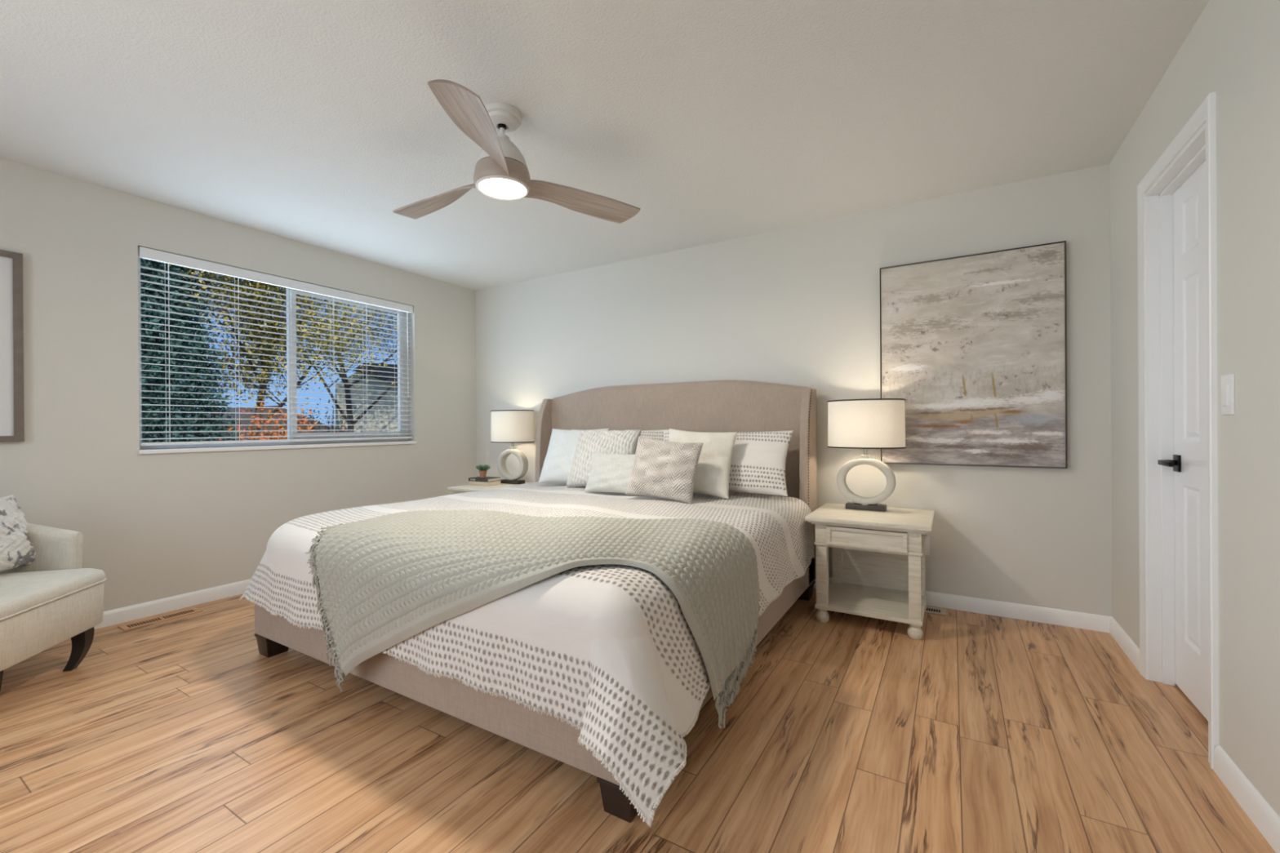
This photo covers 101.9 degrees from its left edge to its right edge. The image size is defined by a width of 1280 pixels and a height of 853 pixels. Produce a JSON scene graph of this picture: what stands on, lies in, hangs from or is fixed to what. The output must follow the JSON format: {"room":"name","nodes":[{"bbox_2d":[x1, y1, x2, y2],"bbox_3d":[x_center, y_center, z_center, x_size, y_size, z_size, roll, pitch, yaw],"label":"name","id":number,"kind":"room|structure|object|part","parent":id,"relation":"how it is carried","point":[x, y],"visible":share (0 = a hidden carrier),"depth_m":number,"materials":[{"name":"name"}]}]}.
{"room":"bedroom","nodes":[
{"label":"bedroom","id":0,"kind":"room"},
{"bbox_2d":[0,158,476,611],"bbox_3d":[-3.026,-0.111,2.968,0.170,2.440,5.180,0,0,31],"label":"wall","id":1,"kind":"structure","parent":0,"point":[159,526],"depth_m":3.05,"materials":[{"name":"white paint"}]},
{"bbox_2d":[0,249,24,442],"bbox_3d":[-3.313,-0.395,2.299,0.027,0.948,0.762,0,0,31],"label":"framed picture","id":2,"kind":"object","parent":1,"relation":"attached to","point":[11,308],"visible":1,"depth_m":2.59,"materials":[{"name":"grey wood"}]},
{"bbox_2d":[93,578,251,629],"bbox_3d":[-2.943,1.067,2.917,0.014,0.083,5.168,0,0,31],"label":"baseboard","id":3,"kind":"structure","parent":1,"relation":"attached to","point":[111,617],"depth_m":3.12,"materials":[{"name":"white paint"}]},
{"bbox_2d":[137,257,408,449],"bbox_3d":[-2.542,-0.461,3.844,0.072,1.187,1.802,0,0,31],"label":"window","id":4,"kind":"structure","parent":1,"relation":"in","point":[405,414],"depth_m":3.86,"materials":[{"name":"white plastic"}]},
{"bbox_2d":[137,246,413,445],"bbox_3d":[-2.475,-0.471,3.804,0.070,1.161,1.786,0,0,31],"label":"window blind","id":5,"kind":"object","parent":4,"relation":"attached to","point":[143,252],"visible":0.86,"depth_m":3.57,"materials":[{"name":"white plastic"}]},
{"bbox_3d":[-2.867,-0.458,3.159,0.056,1.127,0.012,0,0,31],"label":"ladder cord","id":6,"kind":"part","parent":5,"relation":"part of","materials":[{"name":"white fabric"}]},
{"bbox_3d":[-2.682,-0.460,3.467,0.056,1.127,0.012,0,0,31],"label":"ladder cord","id":7,"kind":"part","parent":5,"relation":"part of","materials":[{"name":"white fabric"}]},
{"bbox_3d":[-2.475,0.101,3.807,0.050,0.018,1.786,0,0,31],"label":"rail","id":8,"kind":"part","parent":5,"relation":"part of","materials":[{"name":"white plastic"}]},
{"bbox_3d":[-2.518,-0.461,3.742,0.056,1.127,0.012,0,0,31],"label":"ladder cord","id":9,"kind":"part","parent":5,"relation":"part of","materials":[{"name":"white fabric"}]},
{"bbox_3d":[-2.364,-0.463,3.999,0.056,1.127,0.012,0,0,31],"label":"ladder cord","id":10,"kind":"part","parent":5,"relation":"part of","materials":[{"name":"white fabric"}]},
{"bbox_3d":[-2.230,-0.464,4.222,0.056,1.127,0.012,0,0,31],"label":"ladder cord","id":11,"kind":"part","parent":5,"relation":"part of","materials":[{"name":"white fabric"}]},
{"bbox_3d":[-2.086,-0.465,4.462,0.056,1.127,0.012,0,0,31],"label":"ladder cord","id":12,"kind":"part","parent":5,"relation":"part of","materials":[{"name":"white fabric"}]},
{"bbox_3d":[-2.323,-0.463,4.172,0.034,1.127,0.923,0,0,31],"label":"sash","id":13,"kind":"part","parent":4,"relation":"part of","materials":[{"name":"white plastic"}]},
{"bbox_2d":[138,440,417,453],"bbox_3d":[-2.482,0.144,3.811,0.143,0.024,1.814,0,0,31],"label":"trim","id":14,"kind":"structure","parent":1,"relation":"attached to","point":[371,443],"depth_m":3.54,"materials":[{"name":"white paint"}]},
{"bbox_2d":[0,0,1208,290],"bbox_3d":[-0.625,-1.420,1.521,5.850,0.150,5.580,0,0,31],"label":"ceiling","id":15,"kind":"structure","parent":0,"point":[313,122],"depth_m":2.18,"materials":[{"name":"white paint"}]},
{"bbox_2d":[392,79,639,223],"bbox_3d":[-0.706,-1.183,2.310,1.060,0.326,1.178,0,0,31],"label":"ceiling fan","id":16,"kind":"object","parent":15,"relation":"hanging from","point":[501,172],"visible":1,"depth_m":2.19,"materials":[{"name":"brown wood"}]},
{"bbox_3d":[-0.926,-1.056,2.412,0.578,0.071,0.154,0,0,31],"label":"fan blade","id":17,"kind":"part","parent":16,"relation":"part of","materials":[{"name":"brown wood"}]},
{"bbox_3d":[-0.574,-1.058,1.866,0.154,0.071,0.578,0,0,1],"label":"fan blade","id":18,"kind":"part","parent":16,"relation":"part of","materials":[{"name":"brown wood"}]},
{"bbox_3d":[-0.278,-1.060,2.444,0.578,0.071,0.154,0,0,-29],"label":"fan blade","id":19,"kind":"part","parent":16,"relation":"part of","materials":[{"name":"brown wood"}]},
{"bbox_2d":[0,588,1275,852],"bbox_3d":[-0.651,1.155,1.551,5.950,0.120,5.580,0,0,31],"label":"floor","id":20,"kind":"structure","parent":0,"point":[847,733],"depth_m":1.70,"materials":[{"name":"brown wood"}]},
{"bbox_2d":[0,523,106,690],"bbox_3d":[-2.797,0.686,2.113,0.714,0.845,0.808,0,0,-14],"label":"armchair","id":21,"kind":"object","parent":20,"relation":"on","point":[46,602],"visible":0.93,"depth_m":2.26,"materials":[{"name":"fabric"}]},
{"bbox_3d":[-2.478,1.012,1.970,0.073,0.188,0.073,0,0,-14],"label":"leg","id":22,"kind":"part","parent":21,"relation":"part of","materials":[{"name":"black paint"}]},
{"bbox_2d":[0,494,35,571],"bbox_3d":[-2.866,0.490,2.271,0.174,0.333,0.463,0,0,-16],"label":"throw pillow","id":23,"kind":"object","parent":21,"relation":"on","point":[16,549],"visible":0.88,"depth_m":2.36,"materials":[{"name":"white fabric"}]},
{"bbox_3d":[-2.878,0.587,2.093,0.548,0.645,0.808,0,0,-14],"label":"backrest","id":24,"kind":"part","parent":21,"relation":"part of","materials":[{"name":"fabric"}]},
{"bbox_3d":[-2.724,0.827,2.131,0.550,0.191,0.634,0,0,-14],"label":"seat","id":25,"kind":"part","parent":21,"relation":"part of","materials":[{"name":"fabric"}]},
{"bbox_3d":[-2.725,0.695,2.131,0.556,0.078,0.638,0,0,-14],"label":"seat","id":26,"kind":"part","parent":21,"relation":"part of","materials":[{"name":"fabric"}]},
{"bbox_3d":[-2.583,1.013,2.390,0.073,0.188,0.073,0,0,-14],"label":"leg","id":27,"kind":"part","parent":21,"relation":"part of","materials":[{"name":"black paint"}]},
{"bbox_2d":[117,607,203,631],"bbox_3d":[-2.751,1.104,2.990,0.110,0.005,0.344,0,0,31],"label":"floor vent","id":28,"kind":"object","parent":20,"relation":"in","point":[192,611],"visible":1,"depth_m":2.97,"materials":[{"name":"beige metal"}]},
{"bbox_2d":[447,482,528,493],"bbox_3d":[-1.216,0.802,4.483,0.610,0.585,0.578,0,0,31],"label":"nightstand","id":29,"kind":"object","parent":20,"relation":"on","point":[464,488],"visible":0.05,"depth_m":4.36,"materials":[{"name":"beige wood"}]},
{"bbox_2d":[468,480,500,486],"bbox_3d":[-1.363,0.493,4.568,0.235,0.034,0.160,0,0,29],"label":"book","id":30,"kind":"object","parent":29,"relation":"on","point":[470,482],"visible":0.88,"depth_m":4.50,"materials":[{"name":"beige paper"}]},
{"bbox_2d":[468,476,500,482],"bbox_3d":[-1.366,0.462,4.566,0.225,0.028,0.156,0,0,28],"label":"book","id":31,"kind":"object","parent":30,"relation":"on","point":[486,479],"visible":0.96,"depth_m":4.52,"materials":[{"name":"grey paper"}]},
{"bbox_2d":[475,464,490,477],"bbox_3d":[-1.383,0.392,4.576,0.149,0.113,0.124,0,0,44],"label":"potted plant","id":32,"kind":"object","parent":31,"relation":"on","point":[483,469],"visible":1,"depth_m":4.56,"materials":[{"name":"green plant"}]},
{"bbox_3d":[-1.385,0.418,4.581,0.070,0.060,0.070,0,0,31],"label":"plant pot","id":33,"kind":"part","parent":32,"relation":"part of","materials":[{"name":"ceramic"}]},
{"bbox_2d":[490,409,534,484],"bbox_3d":[-1.139,0.182,4.642,0.434,0.652,0.325,0,0,31],"label":"table lamp","id":34,"kind":"object","parent":29,"relation":"on","point":[507,426],"visible":1,"depth_m":4.52,"materials":[{"name":"ceramic"}]},
{"bbox_3d":[-1.141,-0.001,4.642,0.424,0.276,0.316,0,0,31],"label":"lamp shade","id":35,"kind":"part","parent":34,"relation":"part of","materials":[{"name":"fabric"}]},
{"bbox_2d":[254,380,817,822],"bbox_3d":[-0.379,0.387,2.964,2.208,1.409,2.310,0,0,31],"label":"upholstered bed","id":36,"kind":"object","parent":20,"relation":"on","point":[710,406],"visible":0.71,"depth_m":3.21,"materials":[{"name":"beige fabric"}]},
{"bbox_3d":[-1.786,1.051,2.534,0.116,0.100,0.116,0,0,31],"label":"leg","id":37,"kind":"part","parent":36,"relation":"part of","materials":[{"name":"brown wood"}]},
{"bbox_3d":[-0.928,0.874,1.990,2.143,0.245,0.070,0,0,31],"label":"foot rail","id":38,"kind":"part","parent":36,"relation":"part of","materials":[{"name":"beige fabric"}]},
{"bbox_2d":[239,481,813,826],"bbox_3d":[-0.423,0.659,2.713,2.409,0.485,2.232,0,0,31],"label":"duvet","id":39,"kind":"object","parent":36,"relation":"on","point":[610,651],"visible":0.7,"depth_m":1.56,"materials":[{"name":"white fabric"}]},
{"bbox_2d":[305,509,759,728],"bbox_3d":[-0.479,0.692,1.985,1.864,0.624,0.792,0,0,10],"label":"throw blanket","id":40,"kind":"object","parent":39,"relation":"on","point":[383,581],"visible":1,"depth_m":1.86,"materials":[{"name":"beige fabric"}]},
{"bbox_2d":[538,428,608,483],"bbox_3d":[-0.491,0.216,3.779,0.504,0.402,0.228,0,0,26],"label":"throw pillow","id":41,"kind":"object","parent":39,"relation":"on","point":[562,442],"visible":0.44,"depth_m":3.77,"materials":[{"name":"grey fabric"}]},
{"bbox_2d":[566,429,641,486],"bbox_3d":[-0.258,0.219,3.520,0.500,0.393,0.240,0,0,29],"label":"throw pillow","id":42,"kind":"object","parent":39,"relation":"on","point":[588,442],"visible":0.64,"depth_m":3.50,"materials":[{"name":"white fabric"}]},
{"bbox_2d":[584,452,635,493],"bbox_3d":[-0.141,0.292,3.247,0.444,0.247,0.154,0,0,27],"label":"lumbar pillow","id":43,"kind":"object","parent":39,"relation":"on","point":[609,473],"visible":0.63,"depth_m":3.23,"materials":[{"name":"white fabric"}]},
{"bbox_2d":[571,429,669,454],"bbox_3d":[-0.201,0.218,3.882,0.940,0.393,0.224,0,0,31],"label":"pillow sham","id":44,"kind":"object","parent":39,"relation":"on","point":[651,434],"visible":0.06,"depth_m":3.76,"materials":[{"name":"white fabric"}]},
{"bbox_2d":[625,436,703,503],"bbox_3d":[0.132,0.245,2.980,0.435,0.373,0.186,0,0,26],"label":"throw pillow","id":45,"kind":"object","parent":39,"relation":"on","point":[665,469],"visible":1,"depth_m":2.93,"materials":[{"name":"beige fabric"}]},
{"bbox_2d":[667,428,737,498],"bbox_3d":[0.346,0.217,3.161,0.459,0.412,0.207,0,0,23],"label":"throw pillow","id":46,"kind":"object","parent":39,"relation":"on","point":[712,477],"visible":0.56,"depth_m":3.08,"materials":[{"name":"beige fabric"}]},
{"bbox_2d":[663,430,793,496],"bbox_3d":[0.508,0.219,3.303,0.883,0.384,0.229,0,0,27],"label":"pillow sham","id":47,"kind":"object","parent":39,"relation":"on","point":[758,459],"visible":0.49,"depth_m":3.14,"materials":[{"name":"white fabric"}]},
{"bbox_3d":[-0.043,1.041,1.489,0.116,0.100,0.116,0,0,31],"label":"leg","id":48,"kind":"part","parent":36,"relation":"part of","materials":[{"name":"brown wood"}]},
{"bbox_3d":[0.179,0.322,3.891,2.103,1.289,0.085,0,0,31],"label":"headboard panel","id":49,"kind":"part","parent":36,"relation":"part of","materials":[{"name":"beige fabric"}]},
{"bbox_3d":[0.536,0.863,2.406,0.060,0.245,2.170,0,0,31],"label":"rail","id":50,"kind":"part","parent":36,"relation":"part of","materials":[{"name":"beige fabric"}]},
{"bbox_3d":[1.032,1.031,3.281,0.116,0.100,0.116,0,0,31],"label":"leg","id":51,"kind":"part","parent":36,"relation":"part of","materials":[{"name":"brown wood"}]},
{"bbox_3d":[1.054,0.377,3.212,0.004,1.221,0.115,0,0,31],"label":"nailhead trim","id":52,"kind":"part","parent":36,"relation":"part of","materials":[{"name":"beige fabric"}]},
{"bbox_2d":[804,502,934,639],"bbox_3d":[1.323,0.787,2.961,0.610,0.585,0.578,0,0,31],"label":"nightstand","id":53,"kind":"object","parent":20,"relation":"on","point":[879,567],"visible":1,"depth_m":2.86,"materials":[{"name":"beige wood"}]},
{"bbox_3d":[1.014,0.764,2.890,0.072,0.455,0.072,0,0,31],"label":"leg","id":54,"kind":"part","parent":53,"relation":"part of","materials":[{"name":"beige wood"}]},
{"bbox_3d":[1.249,0.762,3.281,0.072,0.455,0.072,0,0,31],"label":"leg","id":55,"kind":"part","parent":53,"relation":"part of","materials":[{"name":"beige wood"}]},
{"bbox_2d":[826,398,906,511],"bbox_3d":[1.344,0.168,3.095,0.434,0.652,0.325,0,0,31],"label":"table lamp","id":56,"kind":"object","parent":53,"relation":"on","point":[869,423],"visible":1,"depth_m":2.99,"materials":[{"name":"ceramic"}]},
{"bbox_3d":[1.342,-0.016,3.095,0.424,0.276,0.316,0,0,31],"label":"lamp shade","id":57,"kind":"part","parent":56,"relation":"part of","materials":[{"name":"fabric"}]},
{"bbox_3d":[1.196,0.600,2.752,0.410,0.114,0.035,0,0,31],"label":"drawer","id":58,"kind":"part","parent":53,"relation":"part of","materials":[{"name":"beige wood"}]},
{"bbox_2d":[814,581,926,626],"bbox_3d":[1.329,0.993,2.969,0.524,0.022,0.524,0,0,31],"label":"shelf","id":59,"kind":"object","parent":53,"relation":"attached to","point":[882,602],"depth_m":2.91,"materials":[{"name":"beige wood"}]},
{"bbox_3d":[1.405,0.762,2.656,0.072,0.455,0.072,0,0,31],"label":"leg","id":60,"kind":"part","parent":53,"relation":"part of","materials":[{"name":"beige wood"}]},
{"bbox_3d":[1.640,0.760,3.047,0.072,0.455,0.072,0,0,31],"label":"leg","id":61,"kind":"part","parent":53,"relation":"part of","materials":[{"name":"beige wood"}]},
{"bbox_2d":[924,605,946,615],"bbox_3d":[1.622,1.075,3.094,0.344,0.005,0.110,0,0,31],"label":"floor vent","id":62,"kind":"object","parent":20,"relation":"in","point":[937,611],"visible":0.34,"depth_m":3.03,"materials":[{"name":"white metal"}]},
{"bbox_2d":[475,163,1112,616],"bbox_3d":[0.754,-0.138,3.809,5.850,2.440,0.150,0,0,31],"label":"wall","id":63,"kind":"structure","parent":0,"point":[797,305],"depth_m":3.33,"materials":[{"name":"white paint"}]},
{"bbox_2d":[813,577,1112,632],"bbox_3d":[0.419,1.043,3.920,4.750,0.083,0.014,0,0,31],"label":"baseboard","id":64,"kind":"structure","parent":63,"relation":"attached to","point":[1083,620],"depth_m":2.90,"materials":[{"name":"white paint"}]},
{"bbox_2d":[880,240,1067,468],"bbox_3d":[1.891,-0.380,3.013,0.906,1.212,0.041,0,0,31],"label":"abstract painting","id":65,"kind":"object","parent":63,"relation":"attached to","point":[974,346],"visible":0.84,"depth_m":2.97,"materials":[{"name":"paint"}]},
{"bbox_2d":[1110,0,1279,817],"bbox_3d":[1.180,-0.136,0.446,0.140,2.440,5.180,0,0,31],"label":"wall","id":66,"kind":"structure","parent":0,"point":[1232,51],"depth_m":1.51,"materials":[{"name":"white paint"}]},
{"bbox_2d":[1145,123,1205,685],"bbox_3d":[2.050,0.039,1.897,0.143,2.075,0.662,0,0,31],"label":"trim","id":67,"kind":"structure","parent":66,"relation":"attached to","point":[1159,197],"depth_m":2.17,"materials":[{"name":"white paint"}]},
{"bbox_2d":[1137,91,1218,768],"bbox_3d":[1.988,0.014,1.944,0.016,2.125,0.736,0,0,31],"label":"trim","id":68,"kind":"structure","parent":66,"relation":"attached to","point":[1206,113],"depth_m":1.66,"materials":[{"name":"white paint"}]},
{"bbox_2d":[1157,160,1208,720],"bbox_3d":[2.047,0.049,1.899,0.097,2.031,0.614,0,0,31],"label":"door","id":69,"kind":"structure","parent":66,"relation":"in","point":[1188,463],"depth_m":2.00,"materials":[{"name":"white paint"}]},
{"bbox_3d":[2.131,0.148,2.082,0.051,0.022,0.131,0,0,31],"label":"handle","id":70,"kind":"part","parent":69,"relation":"part of","materials":[{"name":"black metal"}]},
{"bbox_3d":[2.060,0.049,1.891,0.009,2.031,0.614,0,0,31],"label":"panel","id":71,"kind":"part","parent":69,"relation":"part of","materials":[{"name":"white paint"}]},
{"bbox_2d":[1109,617,1279,852],"bbox_3d":[1.119,1.043,0.482,0.014,0.083,5.168,0,0,31],"label":"baseboard","id":72,"kind":"structure","parent":66,"relation":"attached to","point":[1255,806],"depth_m":1.49,"materials":[{"name":"white paint"}]},
{"bbox_2d":[1220,373,1235,414],"bbox_3d":[1.758,-0.095,1.557,0.011,0.120,0.074,0,0,31],"label":"light switch","id":73,"kind":"object","parent":66,"relation":"attached to","point":[1228,381],"visible":1,"depth_m":1.54,"materials":[{"name":"plastic"}]},
{"label":"outside","id":74,"kind":"structure","parent":0,"visible":0},
{"bbox_3d":[-19.963,4.232,29.479,55.400,0.300,90.000,0,0,31],"label":"ground","id":75,"kind":"structure","parent":74,"visible":0},
{"bbox_2d":[140,257,240,448],"bbox_3d":[-6.847,0.284,7.290,3.550,7.733,3.659,0,0,35],"label":"spruce tree","id":76,"kind":"object","parent":75,"relation":"on","point":[144,262],"visible":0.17,"depth_m":7.16,"materials":[{"name":"green plant"}]},
{"bbox_2d":[145,405,329,446],"bbox_3d":[-18.675,1.581,24.262,5.800,5.000,8.600,0,0,31],"label":"house","id":77,"kind":"structure","parent":75,"relation":"on","point":[232,410],"depth_m":22.73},
{"bbox_2d":[160,265,397,439],"bbox_3d":[-5.754,-0.390,8.639,4.526,8.817,4.694,0,0,-12],"label":"deciduous tree","id":78,"kind":"object","parent":75,"relation":"on","point":[224,278],"visible":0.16,"depth_m":8.35,"materials":[{"name":"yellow plant"}]},
{"bbox_2d":[219,399,351,445],"bbox_3d":[-5.085,1.833,7.447,2.260,4.377,2.372,0,0,-13],"label":"shrub","id":79,"kind":"object","parent":75,"relation":"on","point":[262,434],"visible":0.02,"depth_m":7.37,"materials":[{"name":"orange plant"}]},
{"bbox_2d":[194,271,397,431],"bbox_3d":[-6.733,-1.982,12.089,8.355,12.012,8.440,0,0,-29],"label":"deciduous tree","id":80,"kind":"object","parent":75,"relation":"on","point":[348,397],"visible":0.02,"depth_m":12.73,"materials":[{"name":"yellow plant"}]},
{"bbox_2d":[273,397,376,444],"bbox_3d":[-6.108,1.698,10.344,2.422,4.654,2.148,0,0,-42],"label":"shrub","id":81,"kind":"object","parent":75,"relation":"on","point":[310,415],"visible":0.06,"depth_m":10.09,"materials":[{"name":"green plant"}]},
{"bbox_2d":[318,362,398,444],"bbox_3d":[-6.234,1.098,17.954,8.500,5.820,6.400,0,0,-29],"label":"house","id":82,"kind":"structure","parent":75,"relation":"on","point":[369,393],"depth_m":14.99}
]}

